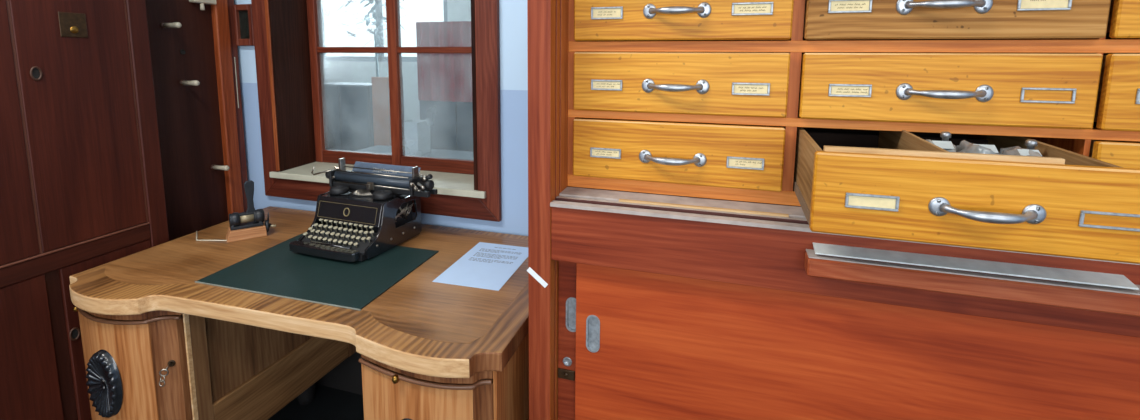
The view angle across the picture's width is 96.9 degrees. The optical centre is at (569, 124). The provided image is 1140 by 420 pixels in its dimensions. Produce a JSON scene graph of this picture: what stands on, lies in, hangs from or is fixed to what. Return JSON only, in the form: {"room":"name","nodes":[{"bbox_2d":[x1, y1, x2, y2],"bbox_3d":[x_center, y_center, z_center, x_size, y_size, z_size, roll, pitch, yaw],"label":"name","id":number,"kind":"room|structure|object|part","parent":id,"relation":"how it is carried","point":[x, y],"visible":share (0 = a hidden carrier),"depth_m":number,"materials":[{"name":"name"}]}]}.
{"room":"office","nodes":[
{"label":"office","id":0,"kind":"room"},
{"bbox_2d":[268,384,363,419],"bbox_3d":[-0.076,1.504,-0.482,5.160,0.060,5.320,3,8,17],"label":"floor","id":1,"kind":"structure","parent":0,"point":[329,403],"depth_m":2.04,"materials":[{"name":"black"}]},
{"bbox_2d":[0,0,247,419],"bbox_3d":[-1.659,0.103,1.444,0.442,2.200,1.485,2,8,13],"label":"wardrobe","id":2,"kind":"object","parent":1,"relation":"on","point":[122,128],"visible":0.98,"depth_m":1.50,"materials":[{"name":"brown wood"}]},
{"bbox_3d":[-1.505,-0.291,1.156,0.026,1.342,0.320,2,8,13],"label":"door","id":3,"kind":"part","parent":2,"relation":"part of","materials":[{"name":"brown wood"}]},
{"bbox_3d":[-1.512,0.790,1.298,0.026,0.718,0.324,2,8,13],"label":"door","id":4,"kind":"part","parent":2,"relation":"part of","materials":[{"name":"brown wood"}]},
{"bbox_3d":[-1.421,-0.286,1.446,0.002,0.069,0.066,2,8,13],"label":"lock plate","id":5,"kind":"part","parent":2,"relation":"part of","materials":[{"name":"gold metal"}]},
{"bbox_3d":[-1.520,0.413,1.197,0.028,0.051,0.998,2,8,13],"label":"rail","id":6,"kind":"part","parent":2,"relation":"part of","materials":[{"name":"brown wood"}]},
{"bbox_3d":[-1.434,-0.329,1.449,0.026,1.342,0.277,2,8,13],"label":"door","id":7,"kind":"part","parent":2,"relation":"part of","materials":[{"name":"brown wood"}]},
{"bbox_3d":[-1.437,0.750,1.608,0.026,0.718,0.248,2,8,13],"label":"door","id":8,"kind":"part","parent":2,"relation":"part of","materials":[{"name":"brown wood"}]},
{"bbox_3d":[-1.455,0.047,1.885,0.010,2.200,0.334,2,8,13],"label":"recessed panel","id":9,"kind":"part","parent":2,"relation":"part of","materials":[{"name":"brown wood"}]},
{"bbox_3d":[-1.397,-0.450,1.920,0.017,0.028,0.016,2,8,13],"label":"latch lever","id":10,"kind":"part","parent":2,"relation":"part of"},
{"bbox_2d":[69,206,528,419],"bbox_3d":[-0.721,0.805,1.605,1.385,0.780,0.793,3,8,17],"label":"writing desk","id":11,"kind":"object","parent":1,"relation":"on","point":[430,350],"visible":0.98,"depth_m":1.35,"materials":[{"name":"brown wood"}]},
{"bbox_3d":[-1.254,0.737,1.421,0.299,0.445,0.094,3,8,17],"label":"bowed door","id":12,"kind":"part","parent":11,"relation":"part of","materials":[{"name":"brown wood"}]},
{"bbox_3d":[-1.228,0.514,1.363,0.363,0.010,0.069,2,8,12],"label":"bead moulding","id":13,"kind":"part","parent":11,"relation":"part of","materials":[{"name":"brown wood"}]},
{"bbox_2d":[159,363,171,386],"bbox_3d":[-1.079,0.664,1.346,0.024,0.049,0.048,-4,8,-29],"label":"key","id":14,"kind":"object","parent":11,"relation":"in","point":[169,365],"visible":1,"depth_m":1.33,"materials":[{"name":"silver metal"}]},
{"bbox_3d":[-1.044,0.745,1.400,0.006,0.478,0.012,3,8,17],"label":"edge post","id":15,"kind":"part","parent":11,"relation":"part of","materials":[{"name":"brown wood"}]},
{"bbox_2d":[196,180,275,242],"bbox_3d":[-1.184,0.291,1.741,0.291,0.197,0.116,0,7,-3],"label":"hole punch","id":16,"kind":"object","parent":11,"relation":"on","point":[238,230],"visible":1,"depth_m":1.74,"materials":[{"name":"brown wood"}]},
{"bbox_3d":[-1.121,0.252,1.742,0.066,0.119,0.022,-5,9,-37],"label":"press lever","id":17,"kind":"part","parent":16,"relation":"part of","materials":[{"name":"metal"}]},
{"bbox_3d":[-0.962,0.611,1.692,0.012,0.329,0.537,3,8,17],"label":"panel","id":18,"kind":"part","parent":11,"relation":"part of","materials":[{"name":"brown wood"}]},
{"bbox_3d":[-0.958,0.859,1.723,0.022,0.170,0.537,3,8,17],"label":"rail","id":19,"kind":"part","parent":11,"relation":"part of","materials":[{"name":"brown wood"}]},
{"bbox_2d":[195,233,438,310],"bbox_3d":[-0.733,0.421,1.516,0.573,0.003,0.409,3,8,17],"label":"desk pad","id":20,"kind":"object","parent":11,"relation":"on","point":[278,271],"visible":0.92,"depth_m":1.44,"materials":[{"name":"green leather"}]},
{"bbox_2d":[289,158,437,261],"bbox_3d":[-0.706,0.266,1.676,0.480,0.262,0.313,3,8,20],"label":"typewriter","id":21,"kind":"object","parent":20,"relation":"on","point":[366,212],"visible":1,"depth_m":1.66,"materials":[{"name":"metal"}]},
{"bbox_3d":[-0.825,0.306,1.747,0.008,0.158,0.272,3,8,20],"label":"panel","id":22,"kind":"part","parent":21,"relation":"part of","materials":[{"name":"metal"}]},
{"bbox_3d":[-0.872,0.163,1.791,0.087,0.031,0.010,0,7,-5],"label":"carriage lever","id":23,"kind":"part","parent":21,"relation":"part of","materials":[{"name":"silver metal"}]},
{"bbox_3d":[-0.714,0.278,1.658,0.257,0.072,0.056,3,8,20],"label":"panel","id":24,"kind":"part","parent":21,"relation":"part of","materials":[{"name":"metal"}]},
{"bbox_3d":[-0.705,0.382,1.699,0.256,0.018,0.267,3,8,20],"label":"frame","id":25,"kind":"part","parent":21,"relation":"part of","materials":[{"name":"black metal"}]},
{"bbox_3d":[-0.679,0.206,1.728,0.326,0.005,0.005,3,8,20],"label":"margin rail","id":26,"kind":"part","parent":21,"relation":"part of","materials":[{"name":"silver metal"}]},
{"bbox_3d":[-0.662,0.188,1.742,0.441,0.033,0.033,3,8,20],"label":"platen knob","id":27,"kind":"part","parent":21,"relation":"part of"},
{"bbox_3d":[-0.647,0.196,1.737,0.405,0.058,0.067,3,8,20],"label":"carriage rail","id":28,"kind":"part","parent":21,"relation":"part of","materials":[{"name":"black metal"}]},
{"bbox_3d":[-0.575,0.320,1.657,0.008,0.158,0.272,3,8,20],"label":"panel","id":29,"kind":"part","parent":21,"relation":"part of","materials":[{"name":"metal"}]},
{"bbox_3d":[-0.475,0.180,1.675,0.018,0.044,0.057,-6,10,-43],"label":"release lever","id":30,"kind":"part","parent":21,"relation":"part of","materials":[{"name":"metal"}]},
{"bbox_3d":[-0.381,0.556,1.105,0.016,0.018,0.016,3,8,17],"label":"bead knob","id":31,"kind":"part","parent":11,"relation":"part of","materials":[{"name":"gold metal"}]},
{"bbox_3d":[-0.347,0.777,1.158,0.292,0.445,0.055,3,8,17],"label":"bowed door","id":32,"kind":"part","parent":11,"relation":"part of","materials":[{"name":"brown wood"}]},
{"bbox_3d":[-0.333,0.552,1.112,0.328,0.010,0.050,2,8,14],"label":"bead moulding","id":33,"kind":"part","parent":11,"relation":"part of","materials":[{"name":"brown wood"}]},
{"bbox_2d":[432,242,527,290],"bbox_3d":[-0.250,0.422,1.540,0.200,0.001,0.324,2,8,14],"label":"printed sheet","id":34,"kind":"object","parent":11,"relation":"on","point":[489,266],"visible":1,"depth_m":1.52,"materials":[{"name":"white paper"}]},
{"bbox_3d":[-0.074,0.740,1.424,0.009,0.495,0.630,3,8,16],"label":"moulding","id":35,"kind":"part","parent":11,"relation":"part of","materials":[{"name":"brown wood"}]},
{"bbox_2d":[527,0,1139,419],"bbox_3d":[0.697,0.436,1.105,1.526,1.660,0.752,3,8,17],"label":"tall cabinet","id":36,"kind":"object","parent":1,"relation":"on","point":[738,209],"depth_m":0.96,"materials":[{"name":"brown wood"}]},
{"bbox_3d":[-0.072,0.334,1.106,0.050,0.043,0.001,3,8,17],"label":"tape strip","id":37,"kind":"part","parent":36,"relation":"part of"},
{"bbox_3d":[0.021,0.393,1.399,0.052,1.660,0.595,3,8,17],"label":"post","id":38,"kind":"part","parent":36,"relation":"part of","materials":[{"name":"brown wood"}]},
{"bbox_3d":[0.331,0.745,1.091,0.752,0.925,0.016,3,8,17],"label":"sliding door","id":39,"kind":"part","parent":36,"relation":"part of","materials":[{"name":"brown wood"}]},
{"bbox_3d":[0.007,0.429,1.149,0.031,0.083,0.010,3,8,17],"label":"recessed pull","id":40,"kind":"part","parent":36,"relation":"part of","materials":[{"name":"metal"}]},
{"bbox_3d":[0.052,0.458,1.113,0.031,0.087,0.010,3,8,17],"label":"recessed pull","id":41,"kind":"part","parent":36,"relation":"part of","materials":[{"name":"metal"}]},
{"bbox_3d":[0.213,0.073,1.064,0.143,0.030,0.038,3,8,17],"label":"handle","id":42,"kind":"part","parent":36,"relation":"part of","materials":[{"name":"metal"}]},
{"bbox_3d":[0.215,-0.079,1.044,0.140,0.031,0.038,3,8,17],"label":"handle","id":43,"kind":"part","parent":36,"relation":"part of","materials":[{"name":"metal"}]},
{"bbox_3d":[0.214,-0.234,1.025,0.138,0.032,0.038,3,8,17],"label":"handle","id":44,"kind":"part","parent":36,"relation":"part of","materials":[{"name":"metal"}]},
{"bbox_3d":[0.272,0.040,1.251,0.444,0.130,0.360,3,8,17],"label":"drawer","id":45,"kind":"part","parent":36,"relation":"part of","materials":[{"name":"brown wood"}]},
{"bbox_3d":[0.273,-0.109,1.231,0.444,0.128,0.360,3,8,17],"label":"drawer","id":46,"kind":"part","parent":36,"relation":"part of","materials":[{"name":"brown wood"}]},
{"bbox_3d":[0.676,0.160,0.984,1.422,0.030,0.030,3,8,17],"label":"frame rail","id":47,"kind":"part","parent":36,"relation":"part of","materials":[{"name":"brown wood"}]},
{"bbox_3d":[0.274,-0.263,1.211,0.444,0.130,0.360,3,8,17],"label":"drawer","id":48,"kind":"part","parent":36,"relation":"part of","materials":[{"name":"brown wood"}]},
{"bbox_3d":[0.678,-0.147,0.944,1.422,0.023,0.030,3,8,17],"label":"frame rail","id":49,"kind":"part","parent":36,"relation":"part of","materials":[{"name":"orange wood"}]},
{"bbox_3d":[0.677,0.004,0.963,1.422,0.018,0.030,3,8,17],"label":"frame rail","id":50,"kind":"part","parent":36,"relation":"part of","materials":[{"name":"orange wood"}]},
{"bbox_3d":[0.662,0.764,0.963,1.362,0.925,0.016,3,8,17],"label":"sliding door","id":51,"kind":"part","parent":36,"relation":"part of","materials":[{"name":"red wood"}]},
{"bbox_3d":[0.811,0.392,1.449,1.422,1.660,0.015,3,8,17],"label":"panel","id":52,"kind":"part","parent":36,"relation":"part of","materials":[{"name":"wood"}]},
{"bbox_2d":[926,131,955,151],"bbox_3d":[0.657,0.073,0.908,0.058,0.125,0.112,3,8,17],"label":"pouch","id":53,"kind":"object","parent":36,"relation":"in","point":[945,144],"visible":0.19,"depth_m":0.88,"materials":[{"name":"fabric"}]},
{"bbox_3d":[0.660,-0.213,0.885,0.147,0.036,0.038,3,8,17],"label":"handle","id":54,"kind":"part","parent":36,"relation":"part of","materials":[{"name":"metal"}]},
{"bbox_3d":[0.673,-0.057,0.901,0.151,0.032,0.038,3,8,17],"label":"handle","id":55,"kind":"part","parent":36,"relation":"part of","materials":[{"name":"metal"}]},
{"bbox_3d":[0.726,-0.087,1.089,0.459,0.128,0.360,3,8,17],"label":"drawer","id":56,"kind":"part","parent":36,"relation":"part of","materials":[{"name":"brown wood"}]},
{"bbox_3d":[0.727,-0.241,1.069,0.459,0.130,0.360,3,8,17],"label":"drawer","id":57,"kind":"part","parent":36,"relation":"part of","materials":[{"name":"brown wood"}]},
{"bbox_3d":[0.665,0.089,0.924,0.457,0.130,0.400,3,9,17],"label":"drawer","id":58,"kind":"part","parent":36,"relation":"part of","materials":[{"name":"brown wood"}]},
{"bbox_2d":[956,140,999,154],"bbox_3d":[0.712,0.085,0.885,0.064,0.109,0.114,3,8,17],"label":"pouch","id":59,"kind":"object","parent":36,"relation":"in","point":[964,146],"visible":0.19,"depth_m":0.86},
{"bbox_3d":[0.600,0.127,0.719,0.143,0.030,0.038,3,9,17],"label":"handle","id":60,"kind":"part","parent":36,"relation":"part of","materials":[{"name":"metal"}]},
{"bbox_2d":[998,139,1042,156],"bbox_3d":[0.768,0.083,0.866,0.057,0.119,0.112,3,8,17],"label":"pouch","id":61,"kind":"object","parent":36,"relation":"in","point":[1030,143],"visible":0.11,"depth_m":0.85,"materials":[{"name":"fabric"}]},
{"bbox_3d":[1.167,0.083,0.971,0.445,0.130,0.360,3,8,17],"label":"drawer","id":62,"kind":"part","parent":36,"relation":"part of","materials":[{"name":"brown wood"}]},
{"bbox_3d":[1.168,-0.067,0.951,0.445,0.128,0.360,3,8,17],"label":"drawer","id":63,"kind":"part","parent":36,"relation":"part of","materials":[{"name":"brown wood"}]},
{"bbox_3d":[1.169,-0.220,0.931,0.445,0.130,0.360,3,8,17],"label":"drawer","id":64,"kind":"part","parent":36,"relation":"part of","materials":[{"name":"brown wood"}]},
{"bbox_2d":[234,0,527,235],"bbox_3d":[0.657,-0.179,1.605,4.920,2.750,0.245,3,8,17],"label":"wall","id":65,"kind":"structure","parent":0,"point":[513,31],"depth_m":1.80,"materials":[{"name":"blue paint"}]},
{"bbox_2d":[233,4,253,45],"bbox_3d":[-1.330,-0.408,2.068,0.103,0.166,0.021,3,8,17],"label":"wall mirror","id":66,"kind":"object","parent":65,"relation":"attached to","point":[243,19],"visible":0.89,"depth_m":2.07,"materials":[{"name":"brown wood"}]},
{"bbox_2d":[239,11,249,38],"bbox_3d":[-1.328,-0.411,2.074,0.063,0.114,0.006,3,8,17],"label":"mirror glass","id":67,"kind":"object","parent":66,"relation":"attached to","point":[244,16],"depth_m":2.07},
{"bbox_2d":[315,352,363,394],"bbox_3d":[-0.830,0.983,2.090,1.900,0.300,0.015,3,8,17],"label":"baseboard","id":68,"kind":"structure","parent":65,"relation":"attached to","point":[346,376],"depth_m":2.12,"materials":[{"name":"black"}]},
{"bbox_2d":[251,0,501,221],"bbox_3d":[-0.729,-0.269,2.013,1.085,1.165,0.277,3,8,17],"label":"window","id":69,"kind":"structure","parent":65,"relation":"in","point":[298,135],"depth_m":2.08,"materials":[{"name":"brown wood"}]},
{"bbox_3d":[-0.932,-0.529,2.158,0.379,0.398,0.004,3,8,17],"label":"pane","id":70,"kind":"part","parent":69,"relation":"part of","materials":[{"name":"clear glass"}]},
{"bbox_3d":[-0.935,-0.096,2.215,0.379,0.446,0.004,3,8,17],"label":"pane","id":71,"kind":"part","parent":69,"relation":"part of","materials":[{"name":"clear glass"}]},
{"bbox_3d":[-0.732,0.212,2.075,0.985,0.025,0.277,3,8,17],"label":"sill","id":72,"kind":"part","parent":69,"relation":"part of","materials":[{"name":"stone"}]},
{"bbox_3d":[-0.722,-0.288,2.121,0.815,0.954,0.034,3,8,17],"label":"sash rail","id":73,"kind":"part","parent":69,"relation":"part of","materials":[{"name":"brown wood"}]},
{"bbox_2d":[325,0,470,119],"bbox_3d":[-1.416,-0.985,6.723,8.400,3.000,0.100,3,8,17],"label":"wall","id":74,"kind":"structure","parent":0,"point":[457,10],"depth_m":7.03,"materials":[{"name":"white paint"}]},
{"bbox_2d":[325,0,447,61],"bbox_3d":[-2.628,-1.563,7.036,2.150,1.350,0.060,3,8,17],"label":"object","id":75,"kind":"structure","parent":74,"relation":"in","point":[336,34],"depth_m":7.17,"materials":[{"name":"white"}]},
{"bbox_3d":[-2.045,0.780,4.981,8.400,0.060,4.000,3,8,17],"label":"floor","id":76,"kind":"structure","parent":0,"visible":0},
{"bbox_2d":[327,82,373,150],"bbox_3d":[-2.178,0.148,5.181,0.670,1.140,0.450,3,8,17],"label":"base cabinet","id":77,"kind":"object","parent":76,"relation":"on","point":[351,105],"visible":0.4,"depth_m":4.90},
{"bbox_3d":[-2.403,0.142,5.024,0.325,1.070,0.019,3,8,17],"label":"door","id":78,"kind":"part","parent":77,"relation":"part of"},
{"bbox_3d":[-2.083,0.157,4.924,0.325,1.070,0.019,3,8,17],"label":"door","id":79,"kind":"part","parent":77,"relation":"part of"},
{"bbox_2d":[338,0,408,76],"bbox_3d":[-2.372,-0.543,6.157,0.823,2.256,0.850,0,7,-1],"label":"potted plant","id":80,"kind":"object","parent":76,"relation":"on","point":[377,39],"visible":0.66,"depth_m":6.04,"materials":[{"name":"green plant"}]},
{"bbox_3d":[-2.361,-0.458,6.193,0.072,1.421,0.044,5,9,34],"label":"stem","id":81,"kind":"part","parent":80,"relation":"part of","materials":[{"name":"grey plant"}]},
{"bbox_2d":[371,77,390,145],"bbox_3d":[-1.795,0.152,4.864,0.190,1.220,0.040,3,8,17],"label":"board","id":82,"kind":"object","parent":76,"relation":"on","point":[380,85],"visible":0.44,"depth_m":4.81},
{"bbox_2d":[356,145,472,159],"bbox_3d":[-1.208,0.550,4.103,1.200,0.635,0.500,3,8,17],"label":"side table","id":83,"kind":"object","parent":76,"relation":"on","point":[468,155],"visible":0.17,"depth_m":4.14,"materials":[{"name":"white"}]},
{"bbox_2d":[404,119,430,155],"bbox_3d":[-1.256,0.098,4.082,0.180,0.264,0.180,3,8,17],"label":"box","id":84,"kind":"object","parent":83,"relation":"on","point":[417,136],"visible":0.83,"depth_m":4.00,"materials":[{"name":"paint"}]},
{"bbox_2d":[420,100,472,151],"bbox_3d":[-0.950,0.164,4.818,0.770,1.220,0.500,3,8,17],"label":"cabinet","id":85,"kind":"object","parent":76,"relation":"on","point":[451,123],"visible":0.12,"depth_m":4.58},
{"bbox_3d":[-1.206,0.159,4.644,0.375,1.150,0.019,3,8,17],"label":"door","id":86,"kind":"part","parent":85,"relation":"part of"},
{"bbox_2d":[416,21,471,101],"bbox_3d":[-1.081,-0.559,4.472,0.620,0.700,0.048,3,8,17],"label":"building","id":87,"kind":"structure","parent":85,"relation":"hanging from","point":[441,76],"depth_m":4.48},
{"bbox_3d":[-0.839,0.177,4.530,0.375,1.150,0.019,3,8,17],"label":"door","id":88,"kind":"part","parent":85,"relation":"part of","materials":[{"name":"grey"}]}
]}

